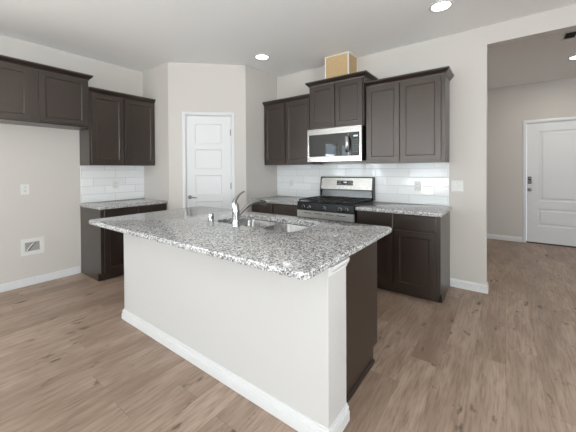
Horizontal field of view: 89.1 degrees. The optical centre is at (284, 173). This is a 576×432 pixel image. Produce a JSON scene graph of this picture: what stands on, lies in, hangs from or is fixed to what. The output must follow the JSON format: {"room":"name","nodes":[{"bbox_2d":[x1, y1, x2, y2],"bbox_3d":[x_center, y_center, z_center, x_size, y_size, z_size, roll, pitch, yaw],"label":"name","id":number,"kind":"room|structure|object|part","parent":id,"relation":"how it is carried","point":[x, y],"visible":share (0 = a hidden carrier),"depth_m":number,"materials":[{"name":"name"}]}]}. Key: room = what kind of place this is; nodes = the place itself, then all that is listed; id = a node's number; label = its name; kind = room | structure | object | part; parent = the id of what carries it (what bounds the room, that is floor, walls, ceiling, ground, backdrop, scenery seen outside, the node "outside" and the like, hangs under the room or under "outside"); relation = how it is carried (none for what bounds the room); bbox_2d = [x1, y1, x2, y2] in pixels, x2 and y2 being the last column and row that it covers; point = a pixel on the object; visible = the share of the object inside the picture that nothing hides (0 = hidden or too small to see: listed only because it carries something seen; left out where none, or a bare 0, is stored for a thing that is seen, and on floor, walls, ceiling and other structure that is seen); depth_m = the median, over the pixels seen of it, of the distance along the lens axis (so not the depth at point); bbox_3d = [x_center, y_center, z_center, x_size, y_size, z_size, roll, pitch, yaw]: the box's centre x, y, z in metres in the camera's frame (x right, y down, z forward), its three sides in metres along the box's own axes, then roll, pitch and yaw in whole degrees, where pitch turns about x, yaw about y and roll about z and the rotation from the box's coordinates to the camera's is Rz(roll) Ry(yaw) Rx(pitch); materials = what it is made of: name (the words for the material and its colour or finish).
{"room":"kitchen","nodes":[
{"label":"kitchen","id":0,"kind":"room"},
{"bbox_2d":[0,35,142,283],"bbox_3d":[-4.993,-0.059,0.480,0.120,2.702,9.608,0,1,37],"label":"wall","id":1,"kind":"structure","parent":0,"point":[46,159],"depth_m":3.37,"materials":[{"name":"grey paint"}]},
{"bbox_2d":[21,184,29,194],"bbox_3d":[-2.864,0.176,3.226,0.007,0.118,0.075,0,1,37],"label":"wall outlet","id":2,"kind":"object","parent":1,"relation":"attached to","point":[25,188],"visible":1,"depth_m":3.23,"materials":[{"name":"grey plastic"}]},
{"bbox_2d":[21,236,44,256],"bbox_3d":[-2.823,0.815,3.280,0.014,0.185,0.204,0,1,37],"label":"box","id":3,"kind":"object","parent":1,"relation":"attached to","point":[30,246],"visible":1,"depth_m":3.27,"materials":[{"name":"grey"}]},
{"bbox_2d":[0,266,80,292],"bbox_3d":[-5.172,1.255,0.135,0.014,0.085,8.765,0,1,37],"label":"baseboard","id":4,"kind":"structure","parent":1,"relation":"attached to","point":[16,284],"depth_m":3.32,"materials":[{"name":"grey wood"}]},
{"bbox_2d":[0,55,92,129],"bbox_3d":[-2.717,-0.834,3.114,0.369,0.613,1.083,0,1,37],"label":"upper cabinet","id":5,"kind":"object","parent":1,"relation":"attached to","point":[31,93],"visible":1,"depth_m":3.08,"materials":[{"name":"brown wood"}]},
{"bbox_3d":[-2.745,-0.807,2.817,0.020,0.532,0.463,0,1,37],"label":"door","id":6,"kind":"part","parent":5,"relation":"part of","materials":[{"name":"brown wood"}]},
{"bbox_3d":[-2.719,-1.111,3.111,0.369,0.058,1.083,0,1,37],"label":"crown moulding","id":7,"kind":"part","parent":5,"relation":"part of","materials":[{"name":"brown wood"}]},
{"bbox_3d":[-2.436,-0.814,3.232,0.020,0.532,0.442,0,1,37],"label":"door","id":8,"kind":"part","parent":5,"relation":"part of","materials":[{"name":"brown wood"}]},
{"bbox_2d":[80,166,143,202],"bbox_3d":[-2.307,0.132,3.970,0.008,0.471,0.804,0,1,37],"label":"tile backsplash","id":9,"kind":"structure","parent":1,"relation":"attached to","point":[96,182],"depth_m":3.92,"materials":[{"name":"white tile"}]},
{"bbox_2d":[113,181,118,187],"bbox_3d":[-2.294,0.152,3.974,0.007,0.100,0.070,0,1,37],"label":"wall outlet","id":10,"kind":"object","parent":9,"relation":"attached to","point":[115,183],"visible":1,"depth_m":3.97,"materials":[{"name":"grey plastic"}]},
{"bbox_2d":[79,87,155,165],"bbox_3d":[-2.178,-0.564,3.859,0.344,0.920,0.810,0,1,37],"label":"upper cabinet","id":11,"kind":"object","parent":1,"relation":"attached to","point":[121,130],"visible":0.98,"depth_m":3.71,"materials":[{"name":"brown wood"}]},
{"bbox_3d":[-2.183,-0.537,3.613,0.020,0.837,0.364,0,1,37],"label":"door","id":12,"kind":"part","parent":11,"relation":"part of","materials":[{"name":"brown wood"}]},
{"bbox_3d":[-2.059,-0.994,3.762,0.040,0.058,0.810,0,1,37],"label":"crown moulding","id":13,"kind":"part","parent":11,"relation":"part of","materials":[{"name":"brown wood"}]},
{"bbox_3d":[-1.947,-0.542,3.929,0.020,0.837,0.402,0,1,37],"label":"door","id":14,"kind":"part","parent":11,"relation":"part of","materials":[{"name":"brown wood"}]},
{"bbox_2d":[143,62,168,209],"bbox_3d":[-1.780,-0.124,4.138,0.652,2.702,0.100,0,1,37],"label":"wall","id":15,"kind":"structure","parent":0,"point":[155,80],"depth_m":4.03,"materials":[{"name":"grey paint"}]},
{"bbox_2d":[168,62,245,210],"bbox_3d":[-1.047,-0.127,4.011,1.022,2.702,0.100,0,1,-7],"label":"wall","id":16,"kind":"structure","parent":0,"point":[192,87],"depth_m":3.94,"materials":[{"name":"grey paint"}]},
{"bbox_2d":[182,112,234,208],"bbox_3d":[-1.032,0.198,3.990,0.686,2.049,0.150,0,1,-6],"label":"door","id":17,"kind":"structure","parent":16,"relation":"in","point":[208,165],"depth_m":3.98,"materials":[{"name":"grey wood"}]},
{"bbox_2d":[245,65,276,211],"bbox_3d":[-0.367,-0.135,4.326,0.100,2.702,0.692,0,1,37],"label":"wall","id":18,"kind":"structure","parent":0,"point":[261,179],"depth_m":4.20,"materials":[{"name":"grey paint"}]},
{"bbox_2d":[0,238,575,431],"bbox_3d":[-0.621,1.304,-0.109,7.840,0.060,14.099,0,1,37],"label":"floor","id":19,"kind":"structure","parent":0,"point":[503,359],"depth_m":1.89,"materials":[{"name":"brown wood"}]},
{"bbox_2d":[80,203,166,280],"bbox_3d":[-2.063,0.818,3.796,0.610,0.827,0.809,0,1,37],"label":"base cabinet","id":20,"kind":"object","parent":19,"relation":"on","point":[102,249],"visible":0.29,"depth_m":3.44,"materials":[{"name":"brown wood"}]},
{"bbox_3d":[-2.312,0.824,3.481,0.589,0.827,0.007,0,1,37],"label":"panel","id":21,"kind":"part","parent":20,"relation":"part of","materials":[{"name":"brown wood"}]},
{"bbox_3d":[-1.936,0.856,3.474,0.020,0.564,0.372,0,1,37],"label":"door","id":22,"kind":"part","parent":20,"relation":"part of","materials":[{"name":"brown wood"}]},
{"bbox_3d":[-1.938,0.485,3.469,0.020,0.142,0.372,0,1,37],"label":"drawer","id":23,"kind":"part","parent":20,"relation":"part of","materials":[{"name":"brown wood"}]},
{"bbox_2d":[79,198,167,209],"bbox_3d":[-2.064,0.386,3.782,0.624,0.035,0.822,0,1,37],"label":"countertop","id":24,"kind":"structure","parent":20,"relation":"on","point":[104,205],"depth_m":3.62,"materials":[{"name":"stone"}]},
{"bbox_3d":[-1.709,0.480,3.776,0.020,0.142,0.372,0,1,37],"label":"drawer","id":25,"kind":"part","parent":20,"relation":"part of","materials":[{"name":"brown wood"}]},
{"bbox_2d":[122,233,349,431],"bbox_3d":[-0.538,0.832,1.988,2.002,0.827,0.208,0,1,37],"label":"kitchen island","id":26,"kind":"object","parent":19,"relation":"on","point":[278,341],"visible":0.74,"depth_m":1.61,"materials":[{"name":"grey paint"}]},
{"bbox_3d":[-0.537,1.203,1.994,2.000,0.084,0.208,0,1,37],"label":"baseboard","id":27,"kind":"part","parent":26,"relation":"part of","materials":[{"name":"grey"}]},
{"bbox_3d":[0.259,0.445,1.396,0.018,0.045,0.192,0,1,37],"label":"trim","id":28,"kind":"part","parent":26,"relation":"part of","materials":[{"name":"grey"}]},
{"bbox_2d":[252,203,298,216],"bbox_3d":[0.029,0.802,4.097,0.811,0.827,0.610,0,1,37],"label":"base cabinet","id":29,"kind":"object","parent":19,"relation":"on","point":[271,208],"visible":0.07,"depth_m":3.81,"materials":[{"name":"brown wood"}]},
{"bbox_3d":[-0.305,0.469,3.972,0.366,0.142,0.020,0,1,37],"label":"drawer","id":30,"kind":"part","parent":29,"relation":"part of","materials":[{"name":"brown wood"}]},
{"bbox_2d":[250,196,307,204],"bbox_3d":[0.019,0.370,4.081,0.812,0.035,0.634,0,1,37],"label":"countertop","id":31,"kind":"structure","parent":29,"relation":"on","point":[289,200],"depth_m":3.97,"materials":[{"name":"stone"}]},
{"bbox_3d":[0.004,0.470,3.741,0.382,0.142,0.020,0,1,37],"label":"drawer","id":32,"kind":"part","parent":29,"relation":"part of","materials":[{"name":"brown wood"}]},
{"bbox_2d":[255,219,376,402],"bbox_3d":[-0.292,0.827,2.317,1.891,0.826,0.608,0,1,37],"label":"base cabinet","id":33,"kind":"object","parent":19,"relation":"on","point":[361,269],"visible":0.16,"depth_m":1.76,"materials":[{"name":"brown wood"}]},
{"bbox_2d":[89,206,391,279],"bbox_3d":[-0.438,0.396,2.230,2.134,0.035,1.126,0,1,37],"label":"countertop","id":34,"kind":"structure","parent":33,"relation":"on","point":[303,254],"depth_m":1.77,"materials":[{"name":"stone"}]},
{"bbox_2d":[208,213,213,221],"bbox_3d":[-0.582,0.343,2.299,0.048,0.070,0.048,0,1,37],"label":"air gap","id":35,"kind":"object","parent":34,"relation":"on","point":[210,215],"visible":1,"depth_m":2.28,"materials":[{"name":"silver metal"}]},
{"bbox_2d":[232,191,266,226],"bbox_3d":[-0.258,0.251,2.195,0.328,0.254,0.063,-1,1,-44],"label":"faucet","id":36,"kind":"object","parent":34,"relation":"on","point":[236,213],"visible":1,"depth_m":2.09,"materials":[{"name":"silver metal"}]},
{"bbox_3d":[-0.342,0.183,2.122,0.038,0.115,0.108,0,1,37],"label":"lever","id":37,"kind":"part","parent":36,"relation":"part of","materials":[{"name":"silver metal"}]},
{"bbox_3d":[-0.262,0.260,2.195,0.035,0.115,0.252,0,1,43],"label":"spout","id":38,"kind":"part","parent":36,"relation":"part of","materials":[{"name":"silver metal"}]},
{"bbox_2d":[229,219,307,231],"bbox_3d":[-0.143,0.500,2.265,0.790,0.175,0.453,0,1,37],"label":"sink","id":39,"kind":"object","parent":34,"relation":"in","point":[276,226],"visible":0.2,"depth_m":2.39,"materials":[{"name":"silver metal"}]},
{"bbox_3d":[-0.305,0.499,2.387,0.384,0.174,0.453,0,1,37],"label":"bowl","id":40,"kind":"part","parent":39,"relation":"part of","materials":[{"name":"silver metal"}]},
{"bbox_3d":[0.015,0.501,2.147,0.395,0.174,0.453,0,1,37],"label":"bowl","id":41,"kind":"part","parent":39,"relation":"part of","materials":[{"name":"silver metal"}]},
{"bbox_3d":[0.435,1.234,1.722,0.011,0.019,0.508,0,1,37],"label":"shoe moulding","id":42,"kind":"part","parent":33,"relation":"part of","materials":[{"name":"brown wood"}]},
{"bbox_2d":[297,177,374,222],"bbox_3d":[0.620,0.634,3.587,0.740,1.169,0.695,0,1,37],"label":"gas range","id":43,"kind":"object","parent":19,"relation":"on","point":[338,199],"visible":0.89,"depth_m":3.56,"materials":[{"name":"silver metal"}]},
{"bbox_3d":[0.450,0.483,3.359,0.728,0.080,0.039,0,1,37],"label":"vent trim","id":44,"kind":"part","parent":43,"relation":"part of","materials":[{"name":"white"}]},
{"bbox_3d":[0.452,0.390,3.361,0.732,0.102,0.031,0,1,37],"label":"control panel","id":45,"kind":"part","parent":43,"relation":"part of","materials":[{"name":"black"}]},
{"bbox_2d":[304,198,372,206],"bbox_3d":[0.626,0.348,3.594,0.734,0.018,0.550,0,1,37],"label":"cooktop","id":46,"kind":"object","parent":43,"relation":"in","point":[318,204],"depth_m":3.42,"materials":[{"name":"black metal"}]},
{"bbox_3d":[0.801,0.189,3.827,0.740,0.289,0.081,0,1,37],"label":"backguard trim","id":47,"kind":"part","parent":43,"relation":"part of","materials":[{"name":"silver metal"}]},
{"bbox_2d":[357,210,449,302],"bbox_3d":[1.277,0.806,3.165,0.812,0.827,0.610,0,1,37],"label":"base cabinet","id":48,"kind":"object","parent":19,"relation":"on","point":[413,259],"visible":0.66,"depth_m":2.86,"materials":[{"name":"brown wood"}]},
{"bbox_3d":[0.932,0.473,3.048,0.376,0.142,0.020,0,1,37],"label":"drawer","id":49,"kind":"part","parent":48,"relation":"part of","materials":[{"name":"brown wood"}]},
{"bbox_3d":[0.934,0.844,3.053,0.376,0.564,0.020,0,1,37],"label":"door","id":50,"kind":"part","parent":48,"relation":"part of","materials":[{"name":"brown wood"}]},
{"bbox_2d":[355,202,451,216],"bbox_3d":[1.274,0.374,3.144,0.832,0.035,0.634,0,1,37],"label":"countertop","id":51,"kind":"structure","parent":48,"relation":"on","point":[386,207],"depth_m":3.00,"materials":[{"name":"stone"}]},
{"bbox_3d":[1.243,0.474,2.816,0.376,0.142,0.020,0,1,37],"label":"drawer","id":52,"kind":"part","parent":48,"relation":"part of","materials":[{"name":"brown wood"}]},
{"bbox_3d":[1.245,0.845,2.821,0.376,0.564,0.020,0,1,37],"label":"door","id":53,"kind":"part","parent":48,"relation":"part of","materials":[{"name":"brown wood"}]},
{"bbox_3d":[1.605,0.807,2.932,0.007,0.827,0.589,0,1,37],"label":"panel","id":54,"kind":"part","parent":48,"relation":"part of","materials":[{"name":"brown wood"}]},
{"bbox_2d":[0,0,575,88],"bbox_3d":[-0.637,-1.478,-0.144,7.840,0.100,14.099,0,1,37],"label":"ceiling","id":55,"kind":"structure","parent":0,"point":[297,36],"depth_m":3.00,"materials":[{"name":"white paint"}]},
{"bbox_2d":[254,54,269,59],"bbox_3d":[-0.291,-1.474,3.712,0.194,0.008,0.194,0,1,37],"label":"recessed light","id":56,"kind":"object","parent":55,"relation":"in","point":[258,56],"visible":1,"depth_m":3.69,"materials":[{"name":"grey"}]},
{"bbox_2d":[429,0,453,11],"bbox_3d":[1.372,-1.470,2.575,0.194,0.008,0.194,0,1,37],"label":"recessed light","id":57,"kind":"object","parent":55,"relation":"in","point":[441,5],"visible":1,"depth_m":2.56,"materials":[{"name":"grey"}]},
{"bbox_2d":[561,30,575,40],"bbox_3d":[3.072,-1.488,3.152,0.120,0.008,0.240,0,1,37],"label":"ceiling vent","id":58,"kind":"object","parent":55,"relation":"in","point":[570,34],"visible":1,"depth_m":3.16,"materials":[{"name":"grey metal"}]},
{"bbox_2d":[567,55,575,59],"bbox_3d":[3.769,-1.500,3.768,0.194,0.008,0.194,0,1,37],"label":"recessed light","id":59,"kind":"object","parent":55,"relation":"in","point":[574,56],"visible":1,"depth_m":3.80,"materials":[{"name":"grey"}]},
{"bbox_2d":[277,4,575,284],"bbox_3d":[2.402,-0.132,2.765,6.204,2.702,0.120,0,1,37],"label":"wall","id":60,"kind":"structure","parent":0,"point":[465,52],"depth_m":3.06,"materials":[{"name":"grey paint"}]},
{"bbox_2d":[262,94,322,164],"bbox_3d":[0.102,-0.582,4.184,0.817,0.920,0.344,0,1,37],"label":"upper cabinet","id":61,"kind":"object","parent":60,"relation":"attached to","point":[286,120],"visible":0.91,"depth_m":4.05,"materials":[{"name":"brown wood"}]},
{"bbox_3d":[-0.146,-0.556,4.191,0.370,0.837,0.020,0,1,37],"label":"door","id":62,"kind":"part","parent":61,"relation":"part of","materials":[{"name":"brown wood"}]},
{"bbox_3d":[0.008,-1.010,4.057,0.817,0.058,0.040,0,1,37],"label":"crown moulding","id":63,"kind":"part","parent":61,"relation":"part of","materials":[{"name":"brown wood"}]},
{"bbox_3d":[0.167,-0.555,3.958,0.386,0.837,0.020,0,1,37],"label":"door","id":64,"kind":"part","parent":61,"relation":"part of","materials":[{"name":"brown wood"}]},
{"bbox_2d":[305,70,377,129],"bbox_3d":[0.706,-0.862,3.695,0.815,0.606,0.397,0,1,37],"label":"upper cabinet","id":65,"kind":"object","parent":60,"relation":"attached to","point":[338,101],"visible":0.89,"depth_m":3.51,"materials":[{"name":"brown wood"}]},
{"bbox_3d":[0.470,-0.833,3.660,0.339,0.524,0.020,0,1,37],"label":"door","id":66,"kind":"part","parent":65,"relation":"part of","materials":[{"name":"brown wood"}]},
{"bbox_2d":[307,125,365,162],"bbox_3d":[0.680,-0.347,3.689,0.727,0.420,0.449,0,1,37],"label":"microwave","id":67,"kind":"object","parent":65,"relation":"attached to","point":[347,143],"visible":0.98,"depth_m":3.52,"materials":[{"name":"silver metal"}]},
{"bbox_3d":[0.719,-0.350,3.417,0.033,0.204,0.063,0,1,13],"label":"handle","id":68,"kind":"part","parent":67,"relation":"part of","materials":[{"name":"silver metal"}]},
{"bbox_2d":[325,51,356,78],"bbox_3d":[0.721,-1.317,3.758,0.326,0.335,0.264,0,1,37],"label":"box","id":69,"kind":"object","parent":65,"relation":"on","point":[344,63],"visible":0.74,"depth_m":3.65,"materials":[{"name":"beige"}]},
{"bbox_3d":[0.704,-1.136,3.692,0.815,0.058,0.397,0,1,37],"label":"crown moulding","id":70,"kind":"part","parent":65,"relation":"part of","materials":[{"name":"brown wood"}]},
{"bbox_3d":[0.751,-0.832,3.450,0.339,0.524,0.020,0,1,37],"label":"door","id":71,"kind":"part","parent":65,"relation":"part of","materials":[{"name":"brown wood"}]},
{"bbox_2d":[277,162,448,205],"bbox_3d":[0.826,0.114,3.865,2.362,0.471,0.008,0,1,37],"label":"tile backsplash","id":72,"kind":"structure","parent":60,"relation":"attached to","point":[394,182],"depth_m":3.56,"materials":[{"name":"white tile"}]},
{"bbox_2d":[415,181,420,190],"bbox_3d":[1.513,0.145,3.342,0.066,0.108,0.007,0,1,37],"label":"wall outlet","id":73,"kind":"object","parent":72,"relation":"attached to","point":[417,183],"visible":1,"depth_m":3.34,"materials":[{"name":"grey plastic"}]},
{"bbox_2d":[365,66,453,163],"bbox_3d":[1.360,-0.584,3.244,0.853,0.933,0.344,0,1,37],"label":"upper cabinet","id":74,"kind":"object","parent":60,"relation":"attached to","point":[408,115],"visible":1,"depth_m":3.10,"materials":[{"name":"brown wood"}]},
{"bbox_3d":[1.090,-0.556,3.268,0.363,0.844,0.020,0,1,37],"label":"door","id":75,"kind":"part","parent":74,"relation":"part of","materials":[{"name":"brown wood"}]},
{"bbox_3d":[1.358,-1.021,3.239,0.853,0.058,0.344,0,1,37],"label":"crown moulding","id":76,"kind":"part","parent":74,"relation":"part of","materials":[{"name":"brown wood"}]},
{"bbox_3d":[1.401,-0.555,3.036,0.389,0.844,0.020,0,1,37],"label":"door","id":77,"kind":"part","parent":74,"relation":"part of","materials":[{"name":"brown wood"}]},
{"bbox_2d":[451,180,462,191],"bbox_3d":[1.831,0.134,3.115,0.116,0.122,0.010,0,1,37],"label":"light switch","id":78,"kind":"object","parent":60,"relation":"attached to","point":[456,185],"visible":1,"depth_m":3.11,"materials":[{"name":"grey plastic"}]},
{"bbox_2d":[450,278,488,293],"bbox_3d":[1.860,1.174,3.192,0.585,0.085,0.148,0,1,37],"label":"baseboard","id":79,"kind":"structure","parent":60,"relation":"attached to","point":[467,285],"depth_m":3.06,"materials":[{"name":"grey wood"}]},
{"bbox_2d":[487,77,575,236],"bbox_3d":[4.835,-0.169,4.516,4.400,2.702,0.120,0,1,37],"label":"wall","id":80,"kind":"structure","parent":0,"point":[508,107],"depth_m":5.10,"materials":[{"name":"grey paint"}]},
{"bbox_2d":[487,234,521,241],"bbox_3d":[3.675,1.136,5.321,0.985,0.085,0.014,0,1,37],"label":"baseboard","id":81,"kind":"structure","parent":80,"relation":"attached to","point":[490,236],"depth_m":5.16,"materials":[{"name":"grey"}]},
{"bbox_2d":[522,116,575,247],"bbox_3d":[4.499,0.141,4.740,1.020,2.079,0.170,0,1,37],"label":"door","id":82,"kind":"structure","parent":80,"relation":"in","point":[549,148],"depth_m":4.83,"materials":[{"name":"grey wood"}]}
]}

